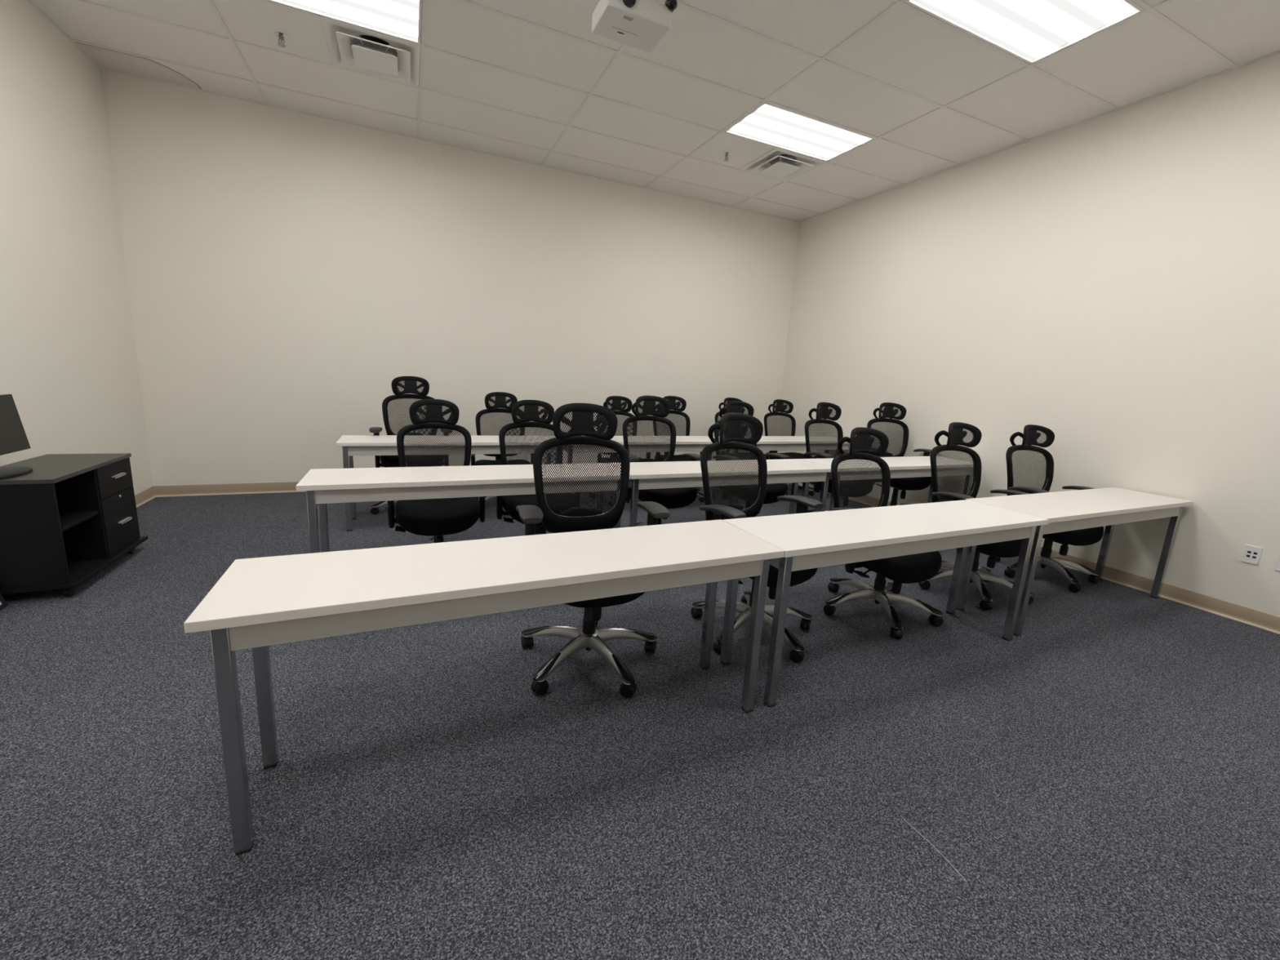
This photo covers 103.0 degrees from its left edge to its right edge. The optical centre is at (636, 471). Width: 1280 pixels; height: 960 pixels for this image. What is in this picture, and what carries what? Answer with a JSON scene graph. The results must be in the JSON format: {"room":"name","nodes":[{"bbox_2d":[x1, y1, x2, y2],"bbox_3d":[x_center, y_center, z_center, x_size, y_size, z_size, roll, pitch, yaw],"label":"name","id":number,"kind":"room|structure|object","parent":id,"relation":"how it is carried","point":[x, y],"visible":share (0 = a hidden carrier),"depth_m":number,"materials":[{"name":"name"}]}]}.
{"room":"training classroom","nodes":[
{"label":"training classroom","id":0,"kind":"room"},
{"bbox_2d":[0,0,152,494],"bbox_3d":[-2.866,-0.853,0.901,0.120,3.745,7.651,-2,12,-24],"label":"wall","id":1,"kind":"structure","parent":0,"point":[68,366],"depth_m":3.51,"materials":[{"name":"white paint"}]},
{"bbox_2d":[134,485,155,507],"bbox_3d":[-2.904,0.931,1.274,0.018,0.101,7.651,-2,12,-24],"label":"baseboard","id":2,"kind":"structure","parent":1,"relation":"attached to","point":[147,495],"depth_m":4.51,"materials":[{"name":"beige plastic"}]},
{"bbox_2d":[100,69,799,485],"bbox_3d":[-1.139,-1.706,5.835,7.318,3.745,0.120,-2,12,-24],"label":"wall","id":3,"kind":"structure","parent":0,"point":[283,268],"depth_m":5.12,"materials":[{"name":"white paint"}]},
{"bbox_2d":[153,481,306,497],"bbox_3d":[-1.213,0.093,6.118,7.078,0.101,0.018,-2,12,-24],"label":"baseboard","id":4,"kind":"structure","parent":3,"relation":"attached to","point":[264,487],"depth_m":4.90,"materials":[{"name":"beige plastic"}]},
{"bbox_2d":[0,484,1279,959],"bbox_3d":[0.317,0.937,2.723,7.318,0.100,7.891,-2,12,-24],"label":"floor","id":5,"kind":"structure","parent":0,"point":[1101,780],"depth_m":1.75,"materials":[{"name":"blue carpet"}]},
{"bbox_2d":[0,592,8,610],"bbox_3d":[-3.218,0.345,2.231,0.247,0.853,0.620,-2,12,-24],"label":"office chair","id":6,"kind":"object","parent":5,"relation":"on","point":[3,604],"visible":1,"depth_m":2.61,"materials":[{"name":"black"}]},
{"bbox_2d":[0,453,147,596],"bbox_3d":[-3.365,0.289,2.987,0.422,0.662,0.844,-2,12,-24],"label":"desk","id":7,"kind":"object","parent":5,"relation":"on","point":[64,521],"visible":0.98,"depth_m":2.88,"materials":[{"name":"black wood"}]},
{"bbox_2d":[0,394,32,479],"bbox_3d":[-3.298,-0.173,2.577,0.200,0.405,0.470,-2,12,-24],"label":"monitor","id":8,"kind":"object","parent":7,"relation":"on","point":[13,437],"visible":1,"depth_m":2.71,"materials":[{"name":"black plastic"}]},
{"bbox_2d":[59,511,98,531],"bbox_3d":[-3.292,0.285,2.785,0.366,0.018,0.378,-2,12,-24],"label":"shelf","id":9,"kind":"object","parent":7,"relation":"attached to","point":[68,519],"depth_m":2.90,"materials":[{"name":"black wood"}]},
{"bbox_2d":[368,376,453,514],"bbox_3d":[-2.023,-0.225,4.567,0.693,1.221,0.703,-2,12,-24],"label":"office chair","id":10,"kind":"object","parent":5,"relation":"on","point":[410,386],"visible":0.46,"depth_m":4.67,"materials":[{"name":"black plastic"}]},
{"bbox_2d":[386,399,484,543],"bbox_3d":[-1.337,0.095,3.398,0.686,1.110,0.672,-2,12,-24],"label":"office chair","id":11,"kind":"object","parent":5,"relation":"on","point":[437,517],"visible":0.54,"depth_m":3.48,"materials":[{"name":"black fabric"}]},
{"bbox_2d":[335,435,557,531],"bbox_3d":[-1.576,0.068,4.510,1.806,0.718,0.439,-2,12,-24],"label":"table","id":12,"kind":"object","parent":5,"relation":"on","point":[352,445],"visible":0.5,"depth_m":4.19,"materials":[{"name":"white laminate"}]},
{"bbox_2d":[295,462,630,553],"bbox_3d":[-0.983,0.357,3.183,1.823,0.718,0.439,-2,12,-24],"label":"table","id":13,"kind":"object","parent":5,"relation":"on","point":[322,486],"visible":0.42,"depth_m":2.90,"materials":[{"name":"white laminate"}]},
{"bbox_2d":[183,519,784,855],"bbox_3d":[-0.366,0.646,1.867,1.832,0.718,0.439,-2,12,-25],"label":"table","id":14,"kind":"object","parent":5,"relation":"on","point":[258,603],"visible":1,"depth_m":1.61,"materials":[{"name":"white laminate"}]},
{"bbox_2d":[471,391,533,502],"bbox_3d":[-1.288,-0.199,4.960,0.694,1.103,0.711,-1,12,-21],"label":"office chair","id":15,"kind":"object","parent":5,"relation":"on","point":[500,403],"visible":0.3,"depth_m":5.11,"materials":[{"name":"black plastic"}]},
{"bbox_2d":[496,400,580,536],"bbox_3d":[-0.698,0.071,3.672,0.689,1.125,0.687,-2,12,-25],"label":"office chair","id":16,"kind":"object","parent":5,"relation":"on","point":[531,414],"visible":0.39,"depth_m":3.78,"materials":[{"name":"black fabric"}]},
{"bbox_2d":[515,403,670,697],"bbox_3d":[-0.196,0.314,2.345,0.694,1.206,0.705,-1,12,-19],"label":"office chair","id":17,"kind":"object","parent":5,"relation":"on","point":[582,432],"visible":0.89,"depth_m":2.48,"materials":[{"name":"black fabric"}]},
{"bbox_2d":[589,395,650,506],"bbox_3d":[-0.138,-0.237,5.488,0.685,1.106,0.678,-2,12,-24],"label":"office chair","id":18,"kind":"object","parent":5,"relation":"on","point":[616,406],"visible":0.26,"depth_m":5.64,"materials":[{"name":"black plastic"}]},
{"bbox_2d":[554,435,729,504],"bbox_3d":[0.089,0.020,5.249,1.832,0.718,0.439,-2,12,-24],"label":"table","id":19,"kind":"object","parent":5,"relation":"on","point":[683,443],"visible":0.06,"depth_m":5.15,"materials":[{"name":"white laminate"}]},
{"bbox_2d":[617,395,700,526],"bbox_3d":[0.175,0.015,4.052,0.693,1.189,0.696,-2,12,-24],"label":"office chair","id":20,"kind":"object","parent":5,"relation":"on","point":[669,498],"visible":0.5,"depth_m":4.18,"materials":[{"name":"black plastic"}]},
{"bbox_2d":[653,395,704,502],"bbox_3d":[0.487,-0.267,5.763,0.685,1.129,0.678,-2,12,-24],"label":"office chair","id":21,"kind":"object","parent":5,"relation":"on","point":[677,411],"visible":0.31,"depth_m":5.92,"materials":[{"name":"black plastic"}]},
{"bbox_2d":[608,458,831,527],"bbox_3d":[0.662,0.310,3.910,1.764,0.718,0.439,-2,12,-24],"label":"table","id":22,"kind":"object","parent":5,"relation":"on","point":[669,474],"visible":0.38,"depth_m":3.71,"materials":[{"name":"white laminate"}]},
{"bbox_2d":[714,397,766,493],"bbox_3d":[1.253,-0.297,6.133,0.695,1.134,0.707,-3,12,-29],"label":"office chair","id":23,"kind":"object","parent":5,"relation":"on","point":[727,399],"visible":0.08,"depth_m":6.23,"materials":[{"name":"black plastic"}]},
{"bbox_2d":[712,400,790,513],"bbox_3d":[1.003,-0.004,4.437,0.694,1.172,0.709,-3,13,-30],"label":"office chair","id":24,"kind":"object","parent":5,"relation":"on","point":[773,491],"visible":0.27,"depth_m":4.45,"materials":[{"name":"black plastic"}]},
{"bbox_2d":[690,412,823,662],"bbox_3d":[0.640,0.302,2.723,0.666,1.180,0.692,8,12,21],"label":"office chair","id":25,"kind":"object","parent":5,"relation":"on","point":[733,430],"visible":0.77,"depth_m":2.83,"materials":[{"name":"black fabric"}]},
{"bbox_2d":[712,435,849,503],"bbox_3d":[1.716,-0.027,5.970,1.722,0.718,0.439,-2,12,-24],"label":"table","id":26,"kind":"object","parent":5,"relation":"on","point":[766,442],"visible":0.21,"depth_m":5.76,"materials":[{"name":"white laminate"}]},
{"bbox_2d":[764,399,814,495],"bbox_3d":[1.904,-0.313,6.400,0.685,1.136,0.667,-1,12,-22],"label":"office chair","id":27,"kind":"object","parent":5,"relation":"on","point":[780,407],"visible":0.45,"depth_m":6.54,"materials":[{"name":"black plastic"}]},
{"bbox_2d":[804,402,873,512],"bbox_3d":[1.904,-0.038,4.833,0.686,1.190,0.669,-2,12,-26],"label":"office chair","id":28,"kind":"object","parent":5,"relation":"on","point":[823,412],"visible":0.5,"depth_m":4.95,"materials":[{"name":"black plastic"}]},
{"bbox_2d":[822,426,943,639],"bbox_3d":[1.489,0.321,3.061,0.687,1.109,0.681,-2,12,-24],"label":"office chair","id":29,"kind":"object","parent":5,"relation":"on","point":[917,567],"visible":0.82,"depth_m":3.10,"materials":[{"name":"black fabric"}]},
{"bbox_2d":[720,499,1048,707],"bbox_3d":[1.286,0.594,2.622,1.796,0.718,0.439,-2,12,-25],"label":"table","id":30,"kind":"object","parent":5,"relation":"on","point":[815,540],"visible":0.89,"depth_m":2.42,"materials":[{"name":"white laminate"}]},
{"bbox_2d":[800,456,973,511],"bbox_3d":[2.275,0.264,4.623,1.759,0.718,0.439,-2,12,-24],"label":"table","id":31,"kind":"object","parent":5,"relation":"on","point":[904,466],"visible":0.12,"depth_m":4.42,"materials":[{"name":"white laminate"}]},
{"bbox_2d":[858,402,931,508],"bbox_3d":[2.677,-0.072,5.184,0.694,1.209,0.705,1,11,-11],"label":"office chair","id":32,"kind":"object","parent":5,"relation":"on","point":[904,484],"visible":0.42,"depth_m":5.33,"materials":[{"name":"black plastic"}]},
{"bbox_2d":[903,818,966,881],"bbox_3d":[0.902,1.142,1.546,0.009,0.006,0.216,-1,12,-21],"label":"thread","id":33,"kind":"object","parent":5,"relation":"on","point":[904,819],"visible":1,"depth_m":1.54,"materials":[{"name":"grey fabric"}]},
{"bbox_2d":[918,422,1033,610],"bbox_3d":[2.347,0.264,3.501,0.685,1.148,0.661,-1,12,-21],"label":"office chair","id":34,"kind":"object","parent":5,"relation":"on","point":[956,434],"visible":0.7,"depth_m":3.60,"materials":[{"name":"black fabric"}]},
{"bbox_2d":[995,424,1103,592],"bbox_3d":[3.168,0.245,3.869,0.693,1.138,0.703,0,11,-17],"label":"office chair","id":35,"kind":"object","parent":5,"relation":"on","point":[1082,537],"visible":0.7,"depth_m":3.94,"materials":[{"name":"black fabric"}]},
{"bbox_2d":[955,487,1194,636],"bbox_3d":[2.896,0.539,3.376,1.756,0.718,0.439,-2,12,-25],"label":"table","id":36,"kind":"object","parent":5,"relation":"on","point":[1077,509],"visible":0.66,"depth_m":3.21,"materials":[{"name":"white laminate"}]},
{"bbox_2d":[31,0,1279,221],"bbox_3d":[0.522,-2.689,2.024,7.318,0.293,7.891,-2,12,-24],"label":"ceiling","id":37,"kind":"structure","parent":0,"point":[1142,57],"depth_m":3.71,"materials":[{"name":"tile"}]},
{"bbox_2d":[274,31,288,47],"bbox_3d":[-2.441,-2.961,3.499,0.080,0.061,0.080,-2,12,-24],"label":"sprinkler","id":38,"kind":"object","parent":37,"relation":"attached to","point":[282,36],"visible":1,"depth_m":3.49,"materials":[{"name":"silver metal"}]},
{"bbox_2d":[266,0,422,44],"bbox_3d":[-1.912,-2.913,2.991,1.191,0.109,0.582,-2,12,-24],"label":"ceiling light","id":39,"kind":"object","parent":37,"relation":"attached to","point":[399,19],"visible":1,"depth_m":3.23,"materials":[{"name":"white plastic"}]},
{"bbox_2d":[323,19,420,87],"bbox_3d":[-1.878,-3.049,3.658,0.582,0.195,0.582,-2,12,-24],"label":"ceiling vent","id":40,"kind":"object","parent":37,"relation":"in","point":[351,48],"visible":0.9,"depth_m":3.66,"materials":[{"name":"white metal"}]},
{"bbox_2d":[591,0,677,52],"bbox_3d":[-0.011,-2.546,2.734,0.385,0.312,0.287,-2,12,-24],"label":"projector","id":41,"kind":"object","parent":37,"relation":"hanging from","point":[641,24],"visible":1,"depth_m":2.71,"materials":[{"name":"white plastic"}]},
{"bbox_2d":[26,0,1279,222],"bbox_3d":[0.514,-2.553,2.050,7.078,0.032,7.651,-2,12,-24],"label":"grid","id":42,"kind":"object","parent":37,"relation":"attached to","point":[1148,8],"depth_m":3.79,"materials":[{"name":"white metal"}]},
{"bbox_2d":[722,151,730,161],"bbox_3d":[0.871,-3.053,4.952,0.080,0.061,0.080,-2,12,-24],"label":"sprinkler","id":43,"kind":"object","parent":37,"relation":"attached to","point":[726,154],"visible":1,"depth_m":4.94,"materials":[{"name":"silver metal"}]},
{"bbox_2d":[742,149,824,181],"bbox_3d":[1.465,-3.146,5.140,0.582,0.195,0.582,-2,12,-24],"label":"ceiling vent","id":44,"kind":"object","parent":37,"relation":"in","point":[784,166],"visible":0.94,"depth_m":5.17,"materials":[{"name":"white metal"}]},
{"bbox_2d":[724,102,874,161],"bbox_3d":[1.431,-3.010,4.473,1.191,0.109,0.582,-2,12,-24],"label":"ceiling light","id":45,"kind":"object","parent":37,"relation":"attached to","point":[769,124],"visible":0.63,"depth_m":4.48,"materials":[{"name":"white plastic"}]},
{"bbox_2d":[904,0,1145,64],"bbox_3d":[2.166,-2.653,2.837,1.191,0.109,0.582,-2,12,-24],"label":"ceiling light","id":46,"kind":"object","parent":37,"relation":"attached to","point":[1030,31],"visible":0.88,"depth_m":2.96,"materials":[{"name":"white plastic"}]},
{"bbox_2d":[777,53,1279,617],"bbox_3d":[3.712,-1.043,3.818,0.120,3.745,7.651,-2,12,-24],"label":"wall","id":47,"kind":"structure","parent":0,"point":[1109,283],"depth_m":3.93,"materials":[{"name":"white paint"}]},
{"bbox_2d":[808,482,1279,634],"bbox_3d":[3.548,0.745,4.134,0.018,0.101,7.651,-2,12,-24],"label":"baseboard","id":48,"kind":"structure","parent":47,"relation":"attached to","point":[1260,620],"depth_m":3.53,"materials":[{"name":"beige plastic"}]},
{"bbox_2d":[1241,544,1262,564],"bbox_3d":[3.935,0.533,3.259,0.010,0.116,0.072,-2,12,-24],"label":"wall plate","id":49,"kind":"object","parent":47,"relation":"attached to","point":[1251,554],"visible":1,"depth_m":3.26,"materials":[{"name":"white plastic"}]},
{"bbox_2d":[1275,554,1279,571],"bbox_3d":[3.991,0.566,3.131,0.012,0.116,0.072,-2,12,-24],"label":"wall plate","id":50,"kind":"object","parent":47,"relation":"attached to","point":[1277,566],"visible":1,"depth_m":3.16,"materials":[{"name":"white plastic"}]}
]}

